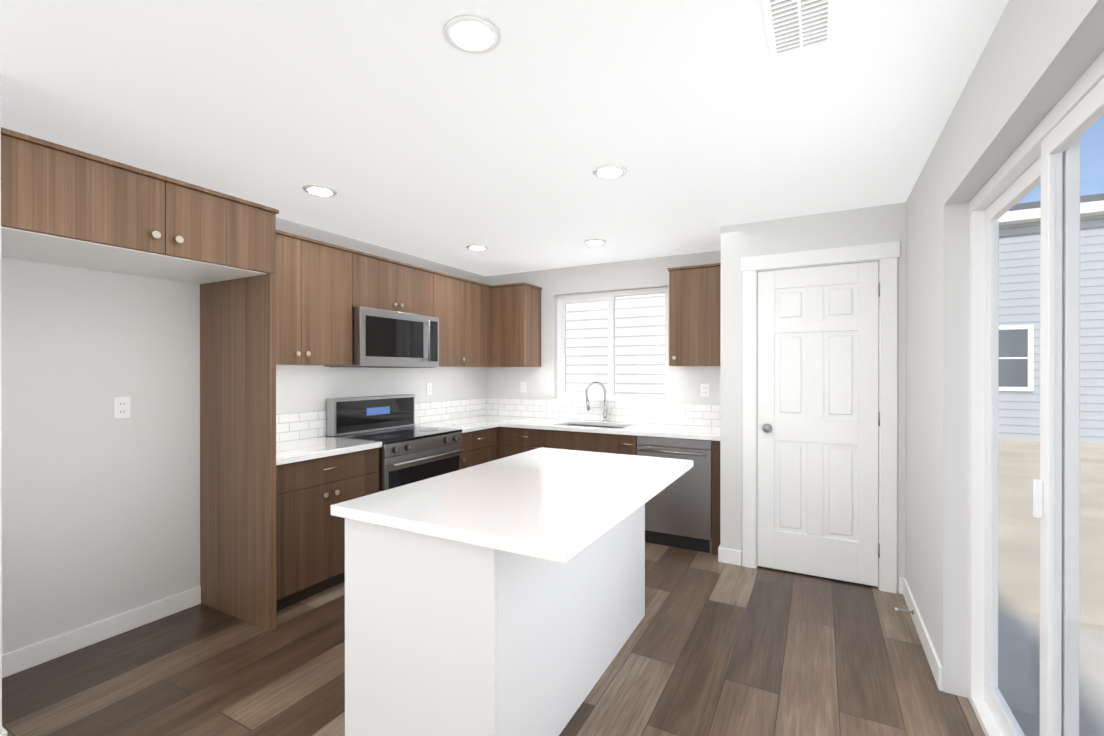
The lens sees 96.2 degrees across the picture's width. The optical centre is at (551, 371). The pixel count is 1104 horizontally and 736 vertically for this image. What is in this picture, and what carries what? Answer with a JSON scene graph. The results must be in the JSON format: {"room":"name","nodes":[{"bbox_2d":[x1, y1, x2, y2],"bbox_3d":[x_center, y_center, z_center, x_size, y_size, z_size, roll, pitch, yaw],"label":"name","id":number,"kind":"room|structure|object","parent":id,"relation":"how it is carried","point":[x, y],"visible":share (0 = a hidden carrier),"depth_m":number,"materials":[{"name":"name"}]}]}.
{"room":"kitchen","nodes":[
{"label":"kitchen","id":0,"kind":"room"},
{"bbox_2d":[0,74,1,734],"bbox_3d":[-2.326,0.169,1.886,0.720,2.470,0.140,0,0,28],"label":"wall","id":1,"kind":"structure","parent":0,"point":[0,459],"depth_m":1.77,"materials":[{"name":"white paint"}]},
{"bbox_2d":[0,727,6,735],"bbox_3d":[-2.271,1.351,1.944,0.704,0.105,0.017,0,0,28],"label":"baseboard","id":2,"kind":"structure","parent":1,"relation":"attached to","point":[4,733],"depth_m":1.79,"materials":[{"name":"white"}]},
{"bbox_2d":[1,217,485,654],"bbox_3d":[-2.490,0.168,2.486,0.140,2.470,7.360,0,0,28],"label":"wall","id":3,"kind":"structure","parent":0,"point":[100,512],"depth_m":2.61,"materials":[{"name":"white paint"}]},
{"bbox_2d":[2,586,200,677],"bbox_3d":[-2.366,1.350,2.557,0.014,0.105,1.000,0,0,28],"label":"baseboard","id":4,"kind":"structure","parent":3,"relation":"attached to","point":[29,656],"depth_m":2.55,"materials":[{"name":"white"}]},
{"bbox_2d":[114,397,129,418],"bbox_3d":[-2.311,0.193,2.662,0.008,0.116,0.072,0,0,28],"label":"outlet","id":5,"kind":"object","parent":3,"relation":"attached to","point":[121,407],"visible":1,"depth_m":2.66,"materials":[{"name":"white plastic"}]},
{"bbox_2d":[276,230,355,364],"bbox_3d":[-1.780,-0.466,3.309,0.322,0.836,0.810,0,0,28],"label":"upper cabinet","id":6,"kind":"object","parent":3,"relation":"attached to","point":[323,289],"depth_m":3.31,"materials":[{"name":"brown wood"}]},
{"bbox_2d":[276,398,487,441],"bbox_3d":[-1.426,0.389,4.296,0.009,0.192,2.881,0,0,28],"label":"tile backsplash","id":7,"kind":"structure","parent":3,"relation":"attached to","point":[297,426],"depth_m":4.59,"materials":[{"name":"white tile"}]},
{"bbox_2d":[356,250,435,316],"bbox_3d":[-1.385,-0.680,4.041,0.322,0.411,0.854,0,0,28],"label":"upper cabinet","id":8,"kind":"object","parent":3,"relation":"attached to","point":[381,283],"depth_m":3.93,"materials":[{"name":"brown wood"}]},
{"bbox_2d":[324,306,438,367],"bbox_3d":[-1.334,-0.254,4.015,0.436,0.437,0.842,0,0,28],"label":"microwave","id":9,"kind":"object","parent":8,"relation":"attached to","point":[381,338],"visible":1,"depth_m":3.84,"materials":[{"name":"silver metal"}]},
{"bbox_2d":[426,383,431,394],"bbox_3d":[-1.179,0.164,4.756,0.008,0.116,0.072,0,0,28],"label":"electrical outlet plate","id":10,"kind":"object","parent":3,"relation":"attached to","point":[428,388],"visible":1,"depth_m":4.75,"materials":[{"name":"white plastic"}]},
{"bbox_2d":[436,271,467,366],"bbox_3d":[-1.079,-0.468,4.607,0.322,0.836,0.431,0,0,28],"label":"upper cabinet","id":11,"kind":"object","parent":3,"relation":"attached to","point":[451,291],"depth_m":4.57,"materials":[{"name":"brown wood"}]},
{"bbox_2d":[468,280,491,366],"bbox_3d":[-0.872,-0.469,4.991,0.322,0.836,0.443,0,0,28],"label":"upper cabinet","id":12,"kind":"object","parent":3,"relation":"attached to","point":[479,294],"depth_m":4.93,"materials":[{"name":"brown wood"}]},
{"bbox_2d":[2,542,984,735],"bbox_3d":[-0.799,1.445,1.496,4.180,0.080,7.620,0,0,28],"label":"floor","id":13,"kind":"structure","parent":0,"point":[712,646],"depth_m":2.30,"materials":[{"name":"brown wood"}]},
{"bbox_2d":[1,127,278,631],"bbox_3d":[-2.041,0.261,2.407,0.724,2.285,1.043,0,0,28],"label":"upper cabinet","id":14,"kind":"object","parent":13,"relation":"on","point":[64,205],"visible":1,"depth_m":2.65,"materials":[{"name":"brown wood"}]},
{"bbox_2d":[276,448,378,611],"bbox_3d":[-1.660,0.964,3.246,0.597,0.876,0.809,0,0,28],"label":"base cabinet","id":15,"kind":"object","parent":13,"relation":"on","point":[310,545],"depth_m":3.02,"materials":[{"name":"brown wood"}]},
{"bbox_2d":[276,436,381,464],"bbox_3d":[-1.648,0.506,3.240,0.623,0.037,0.811,0,0,28],"label":"countertop","id":16,"kind":"structure","parent":15,"relation":"on","point":[292,451],"depth_m":3.22,"materials":[{"name":"white stone"}]},
{"bbox_2d":[327,394,463,491],"bbox_3d":[-1.207,0.800,3.948,0.670,1.200,0.842,0,0,28],"label":"range","id":17,"kind":"object","parent":13,"relation":"on","point":[410,452],"visible":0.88,"depth_m":3.85,"materials":[{"name":"silver metal"}]},
{"bbox_2d":[461,427,497,468],"bbox_3d":[-0.921,0.961,4.613,0.597,0.876,0.586,0,0,28],"label":"base cabinet","id":18,"kind":"object","parent":13,"relation":"on","point":[479,446],"depth_m":4.48,"materials":[{"name":"brown wood"}]},
{"bbox_2d":[415,419,499,432],"bbox_3d":[-0.916,0.503,4.591,0.626,0.037,0.555,0,0,28],"label":"countertop","id":19,"kind":"structure","parent":18,"relation":"on","point":[467,425],"depth_m":4.57,"materials":[{"name":"white stone"}]},
{"bbox_2d":[345,507,644,735],"bbox_3d":[-0.135,0.966,2.357,0.710,0.875,1.500,0,0,28],"label":"kitchen island","id":20,"kind":"object","parent":13,"relation":"on","point":[505,596],"depth_m":1.73,"materials":[{"name":"white"}]},
{"bbox_2d":[331,447,692,566],"bbox_3d":[-0.016,0.508,2.281,0.970,0.038,1.570,0,0,28],"label":"island countertop","id":21,"kind":"structure","parent":20,"relation":"on","point":[551,505],"depth_m":1.87,"materials":[{"name":"white stone"}]},
{"bbox_2d":[497,424,576,458],"bbox_3d":[-0.146,0.960,4.892,0.537,0.876,0.617,0,0,28],"label":"base cabinet","id":22,"kind":"object","parent":13,"relation":"on","point":[512,441],"depth_m":4.58,"materials":[{"name":"brown wood"}]},
{"bbox_2d":[459,415,523,418],"bbox_3d":[-0.620,0.502,5.138,0.626,0.037,0.390,0,0,28],"label":"countertop","id":23,"kind":"structure","parent":22,"relation":"on","point":[482,416],"depth_m":5.25,"materials":[{"name":"white stone"}]},
{"bbox_2d":[500,417,719,440],"bbox_3d":[0.266,0.503,4.643,2.656,0.037,0.661,0,0,28],"label":"countertop","id":24,"kind":"structure","parent":22,"relation":"on","point":[636,429],"depth_m":4.32,"materials":[{"name":"white stone"}]},
{"bbox_2d":[568,424,624,428],"bbox_3d":[0.393,0.611,4.584,0.700,0.176,0.430,0,0,28],"label":"sink","id":25,"kind":"object","parent":24,"relation":"in","point":[570,424],"depth_m":4.81,"materials":[{"name":"silver metal"}]},
{"bbox_2d":[585,381,611,421],"bbox_3d":[0.456,0.288,4.755,0.214,0.391,0.214,0,0,28],"label":"faucet","id":26,"kind":"object","parent":24,"relation":"on","point":[605,414],"visible":1,"depth_m":4.78,"materials":[{"name":"silver metal"}]},
{"bbox_2d":[555,444,636,454],"bbox_3d":[0.379,1.069,4.558,0.740,0.660,0.529,0,0,28],"label":"base cabinet","id":27,"kind":"object","parent":13,"relation":"on","point":[581,447],"depth_m":4.25,"materials":[{"name":"brown wood"}]},
{"bbox_2d":[637,436,711,552],"bbox_3d":[1.091,0.963,4.183,0.600,0.874,0.653,0,0,28],"label":"dishwasher","id":28,"kind":"object","parent":13,"relation":"on","point":[678,512],"visible":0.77,"depth_m":3.90,"materials":[{"name":"silver metal"}]},
{"bbox_2d":[0,0,1008,275],"bbox_3d":[-0.799,-1.105,1.491,4.180,0.080,7.620,0,0,28],"label":"ceiling","id":29,"kind":"structure","parent":0,"point":[402,126],"depth_m":2.01,"materials":[{"name":"white paint"}]},
{"bbox_2d":[303,184,336,196],"bbox_3d":[-1.363,-1.062,2.909,0.184,0.012,0.184,0,0,28],"label":"recessed light","id":30,"kind":"object","parent":29,"relation":"in","point":[319,190],"visible":1,"depth_m":2.88,"materials":[{"name":"white plastic"}]},
{"bbox_2d":[442,12,501,53],"bbox_3d":[-0.251,-1.060,1.558,0.184,0.012,0.184,0,0,28],"label":"recessed light","id":31,"kind":"object","parent":29,"relation":"in","point":[470,33],"visible":1,"depth_m":1.54,"materials":[{"name":"white plastic"}]},
{"bbox_2d":[467,244,487,249],"bbox_3d":[-0.640,-1.065,4.247,0.184,0.012,0.184,0,0,28],"label":"recessed light","id":32,"kind":"object","parent":29,"relation":"in","point":[476,247],"visible":1,"depth_m":4.21,"materials":[{"name":"white plastic"}]},
{"bbox_2d":[584,238,605,244],"bbox_3d":[0.352,-1.064,4.063,0.184,0.012,0.184,0,0,28],"label":"recessed light","id":33,"kind":"object","parent":29,"relation":"in","point":[595,241],"visible":1,"depth_m":4.03,"materials":[{"name":"white plastic"}]},
{"bbox_2d":[592,164,626,178],"bbox_3d":[0.306,-1.062,2.632,0.184,0.012,0.184,0,0,28],"label":"recessed light","id":34,"kind":"object","parent":29,"relation":"in","point":[609,171],"visible":1,"depth_m":2.61,"materials":[{"name":"white plastic"}]},
{"bbox_2d":[761,0,836,61],"bbox_3d":[0.749,-1.061,1.495,0.190,0.008,0.340,0,0,28],"label":"ceiling vent","id":35,"kind":"object","parent":29,"relation":"in","point":[794,27],"visible":1,"depth_m":1.51,"materials":[{"name":"white metal"}]},
{"bbox_2d":[486,250,720,404],"bbox_3d":[1.012,0.164,4.697,3.920,2.470,0.140,0,0,28],"label":"wall","id":36,"kind":"structure","parent":0,"point":[684,384],"depth_m":5.00,"materials":[{"name":"white paint"}]},
{"bbox_2d":[492,282,541,366],"bbox_3d":[-0.380,-0.470,5.166,0.415,0.836,0.351,0,0,28],"label":"upper cabinet","id":37,"kind":"object","parent":36,"relation":"attached to","point":[516,307],"depth_m":5.03,"materials":[{"name":"brown wood"}]},
{"bbox_2d":[521,382,525,391],"bbox_3d":[-0.308,0.163,5.326,0.072,0.116,0.008,0,0,28],"label":"outlet","id":38,"kind":"object","parent":36,"relation":"attached to","point":[523,386],"visible":1,"depth_m":5.32,"materials":[{"name":"white plastic"}]},
{"bbox_2d":[488,398,719,426],"bbox_3d":[0.434,0.388,4.923,2.626,0.192,0.009,0,0,28],"label":"tile backsplash","id":39,"kind":"structure","parent":36,"relation":"attached to","point":[635,412],"depth_m":4.82,"materials":[{"name":"white tile"}]},
{"bbox_2d":[554,287,667,402],"bbox_3d":[0.577,-0.256,4.922,1.200,1.092,0.147,0,0,28],"label":"window","id":40,"kind":"structure","parent":36,"relation":"in","point":[562,302],"depth_m":4.95,"materials":[{"name":"white plastic"}]},
{"bbox_2d":[667,263,720,365],"bbox_3d":[1.284,-0.468,4.258,0.500,0.835,0.368,0,0,28],"label":"upper cabinet","id":41,"kind":"object","parent":36,"relation":"attached to","point":[694,311],"visible":0.79,"depth_m":4.13,"materials":[{"name":"brown wood"}]},
{"bbox_2d":[701,384,708,396],"bbox_3d":[1.364,0.164,4.423,0.072,0.116,0.008,0,0,28],"label":"outlet","id":42,"kind":"object","parent":36,"relation":"attached to","point":[704,390],"visible":1,"depth_m":4.42,"materials":[{"name":"white plastic"}]},
{"bbox_2d":[720,202,905,592],"bbox_3d":[1.911,0.166,3.711,1.120,2.470,0.740,0,0,28],"label":"wall","id":43,"kind":"structure","parent":0,"point":[868,225],"depth_m":3.50,"materials":[{"name":"white paint"}]},
{"bbox_2d":[757,261,878,586],"bbox_3d":[1.780,0.336,3.353,0.726,2.106,0.110,0,0,28],"label":"pantry door","id":44,"kind":"structure","parent":43,"relation":"in","point":[817,413],"depth_m":3.36,"materials":[{"name":"white wood"}]},
{"bbox_2d":[741,241,899,593],"bbox_3d":[1.804,0.289,3.398,0.944,2.225,0.129,0,0,28],"label":"door frame","id":45,"kind":"structure","parent":43,"relation":"attached to","point":[886,255],"depth_m":3.21,"materials":[{"name":"white wood"}]},
{"bbox_2d":[905,0,1103,697],"bbox_3d":[0.936,0.172,0.555,0.165,2.470,7.220,0,0,28],"label":"wall","id":46,"kind":"structure","parent":0,"point":[1037,59],"depth_m":2.15,"materials":[{"name":"white paint"}]},
{"bbox_2d":[899,577,942,690],"bbox_3d":[1.958,1.350,2.654,0.030,0.105,1.078,0,0,28],"label":"baseboard","id":47,"kind":"structure","parent":46,"relation":"attached to","point":[934,662],"depth_m":2.53,"materials":[{"name":"white"}]},
{"bbox_2d":[968,51,1103,735],"bbox_3d":[1.444,0.340,1.418,0.092,2.130,1.580,0,0,28],"label":"sliding glass door","id":48,"kind":"structure","parent":46,"relation":"attached to","point":[1046,154],"depth_m":1.42,"materials":[{"name":"white plastic"}]},
{"label":"outside","id":49,"kind":"structure","parent":0,"visible":0},
{"bbox_2d":[998,439,1103,735],"bbox_3d":[11.976,1.613,13.336,75.000,0.340,85.000,0,0,28],"label":"ground","id":50,"kind":"structure","parent":49,"point":[1089,625],"depth_m":3.56,"materials":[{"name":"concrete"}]},
{"bbox_2d":[566,293,664,396],"bbox_3d":[1.252,-1.140,11.840,12.450,5.349,5.920,0,0,28],"label":"house","id":51,"kind":"structure","parent":50,"relation":"on","point":[621,375],"depth_m":9.00,"materials":[{"name":"white"}]},
{"bbox_2d":[998,193,1103,443],"bbox_3d":[16.533,-1.717,13.140,15.400,6.499,9.700,0,0,28],"label":"house","id":52,"kind":"structure","parent":50,"relation":"on","point":[1094,275],"depth_m":11.11,"materials":[{"name":"grey"}]}
]}

